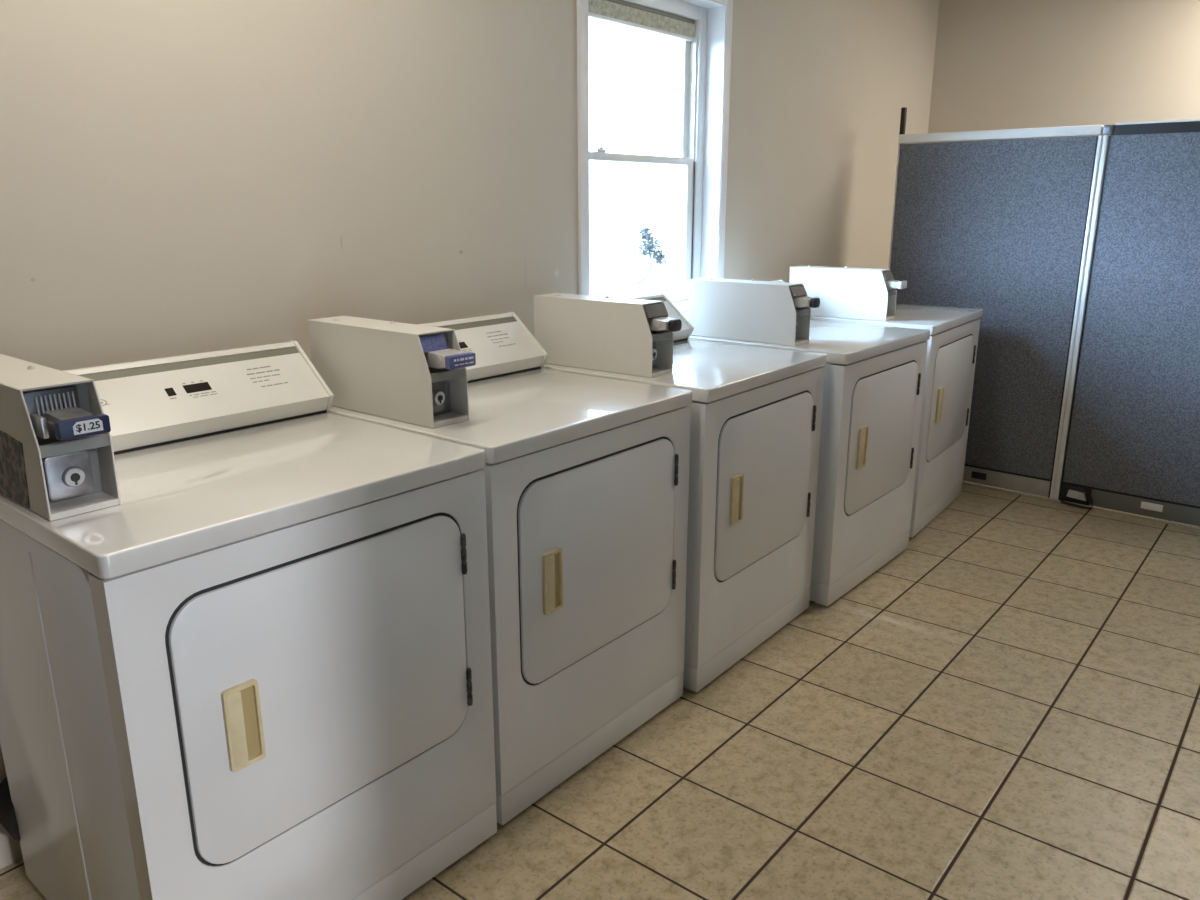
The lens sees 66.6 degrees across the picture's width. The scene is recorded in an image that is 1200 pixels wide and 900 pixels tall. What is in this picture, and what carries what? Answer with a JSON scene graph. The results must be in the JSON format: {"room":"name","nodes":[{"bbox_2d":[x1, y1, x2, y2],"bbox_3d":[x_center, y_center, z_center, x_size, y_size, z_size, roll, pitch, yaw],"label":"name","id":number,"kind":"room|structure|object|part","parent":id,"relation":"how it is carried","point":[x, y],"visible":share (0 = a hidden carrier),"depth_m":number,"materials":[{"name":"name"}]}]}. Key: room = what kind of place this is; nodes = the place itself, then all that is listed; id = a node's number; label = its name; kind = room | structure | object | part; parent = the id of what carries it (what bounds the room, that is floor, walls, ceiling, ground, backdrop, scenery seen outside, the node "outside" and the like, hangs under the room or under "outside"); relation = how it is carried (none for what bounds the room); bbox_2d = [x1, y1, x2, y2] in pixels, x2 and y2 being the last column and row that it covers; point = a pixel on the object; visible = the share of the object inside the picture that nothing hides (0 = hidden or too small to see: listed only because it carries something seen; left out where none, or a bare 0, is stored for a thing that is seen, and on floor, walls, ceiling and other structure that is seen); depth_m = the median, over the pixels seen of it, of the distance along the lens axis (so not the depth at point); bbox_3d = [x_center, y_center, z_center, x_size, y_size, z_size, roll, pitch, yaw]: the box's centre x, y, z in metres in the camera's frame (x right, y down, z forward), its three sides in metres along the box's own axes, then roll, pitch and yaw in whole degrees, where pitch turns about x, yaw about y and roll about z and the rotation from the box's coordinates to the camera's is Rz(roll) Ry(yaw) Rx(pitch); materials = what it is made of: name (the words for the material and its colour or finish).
{"room":"laundry","nodes":[
{"label":"laundry","id":0,"kind":"room"},
{"bbox_2d":[0,0,939,868],"bbox_3d":[-1.288,-0.387,1.747,0.160,2.600,10.520,12,19,37],"label":"wall","id":1,"kind":"structure","parent":0,"point":[178,177],"depth_m":2.34,"materials":[{"name":"paint"}]},
{"bbox_2d":[577,0,732,319],"bbox_3d":[0.169,-1.083,3.433,0.154,1.285,0.947,12,19,37],"label":"window","id":2,"kind":"structure","parent":1,"relation":"in","point":[705,62],"depth_m":3.65,"materials":[{"name":"white paint"}]},
{"bbox_3d":[0.127,-1.352,3.394,0.026,0.543,0.711,12,19,37],"label":"sash","id":3,"kind":"part","parent":2,"relation":"part of","materials":[{"name":"white plastic"}]},
{"bbox_3d":[0.148,-0.839,3.517,0.026,0.568,0.711,12,19,37],"label":"sash","id":4,"kind":"part","parent":2,"relation":"part of","materials":[{"name":"white plastic"}]},
{"bbox_2d":[589,0,694,41],"bbox_3d":[0.147,-1.573,3.318,0.023,0.078,0.703,12,19,37],"label":"window blind","id":5,"kind":"object","parent":2,"relation":"attached to","point":[621,12],"visible":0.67,"depth_m":3.32,"materials":[{"name":"yellow"}]},
{"bbox_3d":[0.146,-1.603,3.310,0.021,0.016,0.703,12,19,37],"label":"head rail","id":6,"kind":"part","parent":5,"relation":"part of","materials":[{"name":"yellow"}]},
{"bbox_3d":[0.137,-1.090,3.458,0.070,1.183,0.845,12,19,37],"label":"frame","id":7,"kind":"part","parent":2,"relation":"part of","materials":[{"name":"white plastic"}]},
{"bbox_2d":[0,481,1199,899],"bbox_3d":[-0.012,1.190,1.125,3.420,0.120,10.520,12,19,37],"label":"floor","id":8,"kind":"structure","parent":0,"point":[1007,707],"depth_m":2.37,"materials":[{"name":"tile"}]},
{"bbox_2d":[0,341,496,899],"bbox_3d":[-0.749,0.350,1.860,0.758,1.116,0.753,12,20,38],"label":"dryer","id":9,"kind":"object","parent":8,"relation":"on","point":[245,637],"visible":1,"depth_m":1.59,"materials":[{"name":"white metal"}]},
{"bbox_3d":[-0.862,-0.066,1.435,0.008,0.062,0.079,12,20,38],"label":"slot plate","id":10,"kind":"part","parent":9,"relation":"part of","materials":[{"name":"metal"}]},
{"bbox_3d":[-0.851,0.037,1.451,0.040,0.072,0.068,12,20,38],"label":"lock plate","id":11,"kind":"part","parent":9,"relation":"part of","materials":[{"name":"silver metal"}]},
{"bbox_3d":[-0.787,-0.035,1.388,0.018,0.028,0.074,12,20,38],"label":"slide handle","id":12,"kind":"part","parent":9,"relation":"part of","materials":[{"name":"blue plastic"}]},
{"bbox_3d":[-0.719,0.036,1.758,0.673,0.037,0.740,12,20,38],"label":"lid","id":13,"kind":"part","parent":9,"relation":"part of","materials":[{"name":"metal"}]},
{"bbox_3d":[-0.582,0.451,1.493,0.013,0.146,0.060,12,20,38],"label":"handle","id":14,"kind":"part","parent":9,"relation":"part of","materials":[{"name":"beige plastic"}]},
{"bbox_2d":[247,366,287,386],"bbox_3d":[-0.754,-0.167,2.062,0.044,0.037,0.080,12,20,38],"label":"print","id":15,"kind":"object","parent":9,"relation":"attached to","point":[257,376],"depth_m":2.06,"materials":[{"name":"grey"}]},
{"bbox_3d":[-0.486,0.482,1.679,0.052,0.772,0.734,12,20,38],"label":"panel","id":16,"kind":"part","parent":9,"relation":"part of","materials":[{"name":"white metal"}]},
{"bbox_3d":[-0.472,0.406,1.651,0.030,0.482,0.584,12,20,38],"label":"door","id":17,"kind":"part","parent":9,"relation":"part of","materials":[{"name":"white metal"}]},
{"bbox_3d":[-0.486,0.894,1.791,0.052,0.078,0.734,12,20,38],"label":"toe panel","id":18,"kind":"part","parent":9,"relation":"part of","materials":[{"name":"white metal"}]},
{"bbox_2d":[308,312,691,824],"bbox_3d":[-0.243,0.202,2.406,0.682,1.116,0.740,12,19,37],"label":"dryer","id":19,"kind":"object","parent":8,"relation":"on","point":[587,476],"visible":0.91,"depth_m":2.15,"materials":[{"name":"white metal"}]},
{"bbox_3d":[-0.373,-0.119,2.024,0.028,0.072,0.056,12,19,37],"label":"lock plate","id":20,"kind":"part","parent":19,"relation":"part of","materials":[{"name":"metal"}]},
{"bbox_3d":[-0.300,-0.192,1.963,0.018,0.028,0.074,12,19,37],"label":"slide handle","id":21,"kind":"part","parent":19,"relation":"part of","materials":[{"name":"blue plastic"}]},
{"bbox_2d":[454,356,473,365],"bbox_3d":[-0.292,-0.191,1.958,0.001,0.014,0.057,12,19,38],"label":"print","id":22,"kind":"object","parent":19,"relation":"attached to","point":[461,359],"depth_m":1.96},
{"bbox_2d":[487,331,514,346],"bbox_3d":[-0.287,-0.320,2.626,0.044,0.037,0.080,12,19,37],"label":"print","id":23,"kind":"object","parent":19,"relation":"attached to","point":[494,338],"depth_m":2.63,"materials":[{"name":"grey"}]},
{"bbox_3d":[-0.247,-0.118,2.322,0.673,0.037,0.740,12,19,37],"label":"lid","id":24,"kind":"part","parent":19,"relation":"part of","materials":[{"name":"metal"}]},
{"bbox_3d":[-0.105,0.297,2.059,0.013,0.146,0.060,12,19,37],"label":"handle","id":25,"kind":"part","parent":19,"relation":"part of","materials":[{"name":"beige plastic"}]},
{"bbox_3d":[-0.011,0.327,2.246,0.052,0.772,0.734,12,19,37],"label":"panel","id":26,"kind":"part","parent":19,"relation":"part of","materials":[{"name":"white metal"}]},
{"bbox_3d":[-0.011,0.739,2.358,0.052,0.078,0.734,12,19,37],"label":"toe panel","id":27,"kind":"part","parent":19,"relation":"part of","materials":[{"name":"white metal"}]},
{"bbox_3d":[0.002,0.251,2.219,0.030,0.482,0.584,12,19,37],"label":"door","id":28,"kind":"part","parent":19,"relation":"part of","materials":[{"name":"white metal"}]},
{"bbox_2d":[534,293,826,691],"bbox_3d":[0.251,0.048,2.968,0.682,1.116,0.740,12,19,37],"label":"dryer","id":29,"kind":"object","parent":8,"relation":"on","point":[756,412],"visible":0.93,"depth_m":2.69,"materials":[{"name":"white metal"}]},
{"bbox_3d":[0.133,-0.275,2.594,0.028,0.072,0.056,12,19,37],"label":"lock plate","id":30,"kind":"part","parent":29,"relation":"part of","materials":[{"name":"metal"}]},
{"bbox_3d":[0.148,-0.393,2.567,0.044,0.032,0.096,12,19,37],"label":"slot plate","id":31,"kind":"part","parent":29,"relation":"part of","materials":[{"name":"grey metal"}]},
{"bbox_3d":[0.208,-0.346,2.535,0.018,0.033,0.046,12,19,37],"label":"slide handle","id":32,"kind":"part","parent":29,"relation":"part of","materials":[{"name":"black plastic"}]},
{"bbox_3d":[0.247,-0.271,2.884,0.673,0.037,0.740,12,19,37],"label":"lid","id":33,"kind":"part","parent":29,"relation":"part of","materials":[{"name":"metal"}]},
{"bbox_3d":[0.395,0.143,2.623,0.013,0.146,0.060,12,19,37],"label":"handle","id":34,"kind":"part","parent":29,"relation":"part of","materials":[{"name":"beige plastic"}]},
{"bbox_3d":[0.486,0.585,2.924,0.052,0.078,0.734,12,19,37],"label":"toe panel","id":35,"kind":"part","parent":29,"relation":"part of","materials":[{"name":"white metal"}]},
{"bbox_3d":[0.486,0.173,2.811,0.052,0.772,0.734,12,19,37],"label":"panel","id":36,"kind":"part","parent":29,"relation":"part of","materials":[{"name":"white metal"}]},
{"bbox_3d":[0.500,0.097,2.784,0.030,0.482,0.584,12,19,37],"label":"door","id":37,"kind":"part","parent":29,"relation":"part of","materials":[{"name":"white metal"}]},
{"bbox_2d":[688,278,929,605],"bbox_3d":[0.782,-0.105,3.529,0.682,1.116,0.740,12,19,38],"label":"dryer","id":38,"kind":"object","parent":8,"relation":"on","point":[874,375],"visible":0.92,"depth_m":3.23,"materials":[{"name":"white metal"}]},
{"bbox_3d":[0.669,-0.546,3.128,0.044,0.032,0.096,12,19,38],"label":"slot plate","id":39,"kind":"part","parent":38,"relation":"part of","materials":[{"name":"grey metal"}]},
{"bbox_3d":[0.778,-0.424,3.445,0.673,0.037,0.740,12,19,38],"label":"lid","id":40,"kind":"part","parent":38,"relation":"part of","materials":[{"name":"metal"}]},
{"bbox_3d":[0.728,-0.499,3.094,0.018,0.033,0.046,12,19,38],"label":"slide handle","id":41,"kind":"part","parent":38,"relation":"part of","materials":[{"name":"black plastic"}]},
{"bbox_3d":[1.012,0.433,3.479,0.052,0.078,0.734,12,19,38],"label":"toe panel","id":42,"kind":"part","parent":38,"relation":"part of","materials":[{"name":"white metal"}]},
{"bbox_3d":[0.917,-0.009,3.181,0.013,0.146,0.060,12,19,38],"label":"handle","id":43,"kind":"part","parent":38,"relation":"part of","materials":[{"name":"beige plastic"}]},
{"bbox_3d":[1.012,0.021,3.367,0.052,0.772,0.734,12,19,38],"label":"panel","id":44,"kind":"part","parent":38,"relation":"part of","materials":[{"name":"white metal"}]},
{"bbox_3d":[1.025,-0.054,3.339,0.030,0.482,0.584,12,19,38],"label":"door","id":45,"kind":"part","parent":38,"relation":"part of","materials":[{"name":"white metal"}]},
{"bbox_2d":[789,266,982,536],"bbox_3d":[1.275,-0.283,4.184,0.682,1.116,0.740,11,19,35],"label":"dryer","id":46,"kind":"object","parent":8,"relation":"on","point":[867,296],"visible":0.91,"depth_m":3.89,"materials":[{"name":"white metal"}]},
{"bbox_3d":[1.182,-0.724,3.780,0.044,0.032,0.096,11,19,35],"label":"slot plate","id":47,"kind":"part","parent":46,"relation":"part of","materials":[{"name":"grey metal"}]},
{"bbox_3d":[1.271,-0.603,4.099,0.673,0.037,0.740,11,19,35],"label":"lid","id":48,"kind":"part","parent":46,"relation":"part of","materials":[{"name":"metal"}]},
{"bbox_3d":[1.242,-0.678,3.749,0.016,0.030,0.068,11,19,35],"label":"slide handle","id":49,"kind":"part","parent":46,"relation":"part of","materials":[{"name":"silver metal"}]},
{"bbox_3d":[1.516,0.251,4.147,0.052,0.078,0.734,11,19,35],"label":"toe panel","id":50,"kind":"part","parent":46,"relation":"part of","materials":[{"name":"white metal"}]},
{"bbox_3d":[1.432,-0.190,3.844,0.013,0.146,0.060,11,19,35],"label":"handle","id":51,"kind":"part","parent":46,"relation":"part of","materials":[{"name":"beige plastic"}]},
{"bbox_3d":[1.516,-0.161,4.035,0.052,0.772,0.734,11,19,35],"label":"panel","id":52,"kind":"part","parent":46,"relation":"part of","materials":[{"name":"white metal"}]},
{"bbox_3d":[1.530,-0.237,4.008,0.030,0.482,0.584,11,19,35],"label":"door","id":53,"kind":"part","parent":46,"relation":"part of","materials":[{"name":"white metal"}]},
{"bbox_2d":[888,107,1199,529],"bbox_3d":[2.208,-0.631,4.105,1.932,1.828,0.081,13,20,40],"label":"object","id":54,"kind":"structure","parent":8,"relation":"on","point":[1080,256],"depth_m":4.16,"materials":[{"name":"fabric"}]},
{"bbox_3d":[1.495,-0.725,4.747,0.007,1.648,0.050,13,20,40],"label":"frame","id":55,"kind":"part","parent":54,"relation":"part of","materials":[{"name":"white metal"}]},
{"bbox_3d":[1.833,-0.689,4.449,0.890,1.554,0.042,13,20,40],"label":"fabric panel","id":56,"kind":"part","parent":54,"relation":"part of","materials":[{"name":"blue fabric"}]},
{"bbox_3d":[1.834,-1.462,4.237,0.910,0.042,0.056,13,20,40],"label":"cap rail","id":57,"kind":"part","parent":54,"relation":"part of","materials":[{"name":"white metal"}]},
{"bbox_3d":[1.833,0.110,4.667,0.890,0.079,0.038,13,20,40],"label":"kick plate","id":58,"kind":"part","parent":54,"relation":"part of","materials":[{"name":"grey metal"}]},
{"bbox_3d":[2.183,-0.565,4.162,0.038,1.646,0.052,13,20,40],"label":"joint post","id":59,"kind":"part","parent":54,"relation":"part of","materials":[{"name":"silver metal"}]},
{"bbox_3d":[2.569,0.279,4.042,0.974,0.079,0.038,13,20,40],"label":"kick plate","id":60,"kind":"part","parent":54,"relation":"part of","materials":[{"name":"grey metal"}]},
{"bbox_3d":[2.568,-0.519,3.824,0.974,1.554,0.042,13,20,40],"label":"fabric panel","id":61,"kind":"part","parent":54,"relation":"part of","materials":[{"name":"blue fabric"}]},
{"bbox_2d":[1140,501,1162,511],"bbox_3d":[2.475,0.254,4.093,0.086,0.032,0.006,13,20,40],"label":"outlet","id":62,"kind":"object","parent":54,"relation":"attached to","point":[1145,506],"depth_m":4.09,"materials":[{"name":"white plastic"}]},
{"bbox_2d":[928,0,1199,142],"bbox_3d":[3.274,-1.176,4.631,3.260,2.600,0.160,12,19,37],"label":"wall","id":63,"kind":"structure","parent":0,"point":[999,64],"depth_m":4.92,"materials":[{"name":"paint"}]},
{"label":"outside","id":64,"kind":"structure","parent":0,"visible":0},
{"bbox_2d":[589,215,680,296],"bbox_3d":[-63.657,-11.907,49.886,159.020,0.240,160.000,12,19,37],"label":"ground","id":65,"kind":"structure","parent":64,"point":[616,263],"depth_m":25.33,"materials":[{"name":"white"}]},
{"bbox_2d":[635,227,666,284],"bbox_3d":[0.916,-3.479,16.358,0.590,1.022,0.292,-4,16,-13],"label":"sapling","id":66,"kind":"object","parent":65,"relation":"on","point":[647,247],"visible":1,"depth_m":16.30,"materials":[{"name":"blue plant"}]},
{"bbox_3d":[0.788,-3.368,16.358,0.327,0.807,0.063,-4,16,-13],"label":"stem","id":67,"kind":"part","parent":66,"relation":"part of","materials":[{"name":"plant"}]}
]}

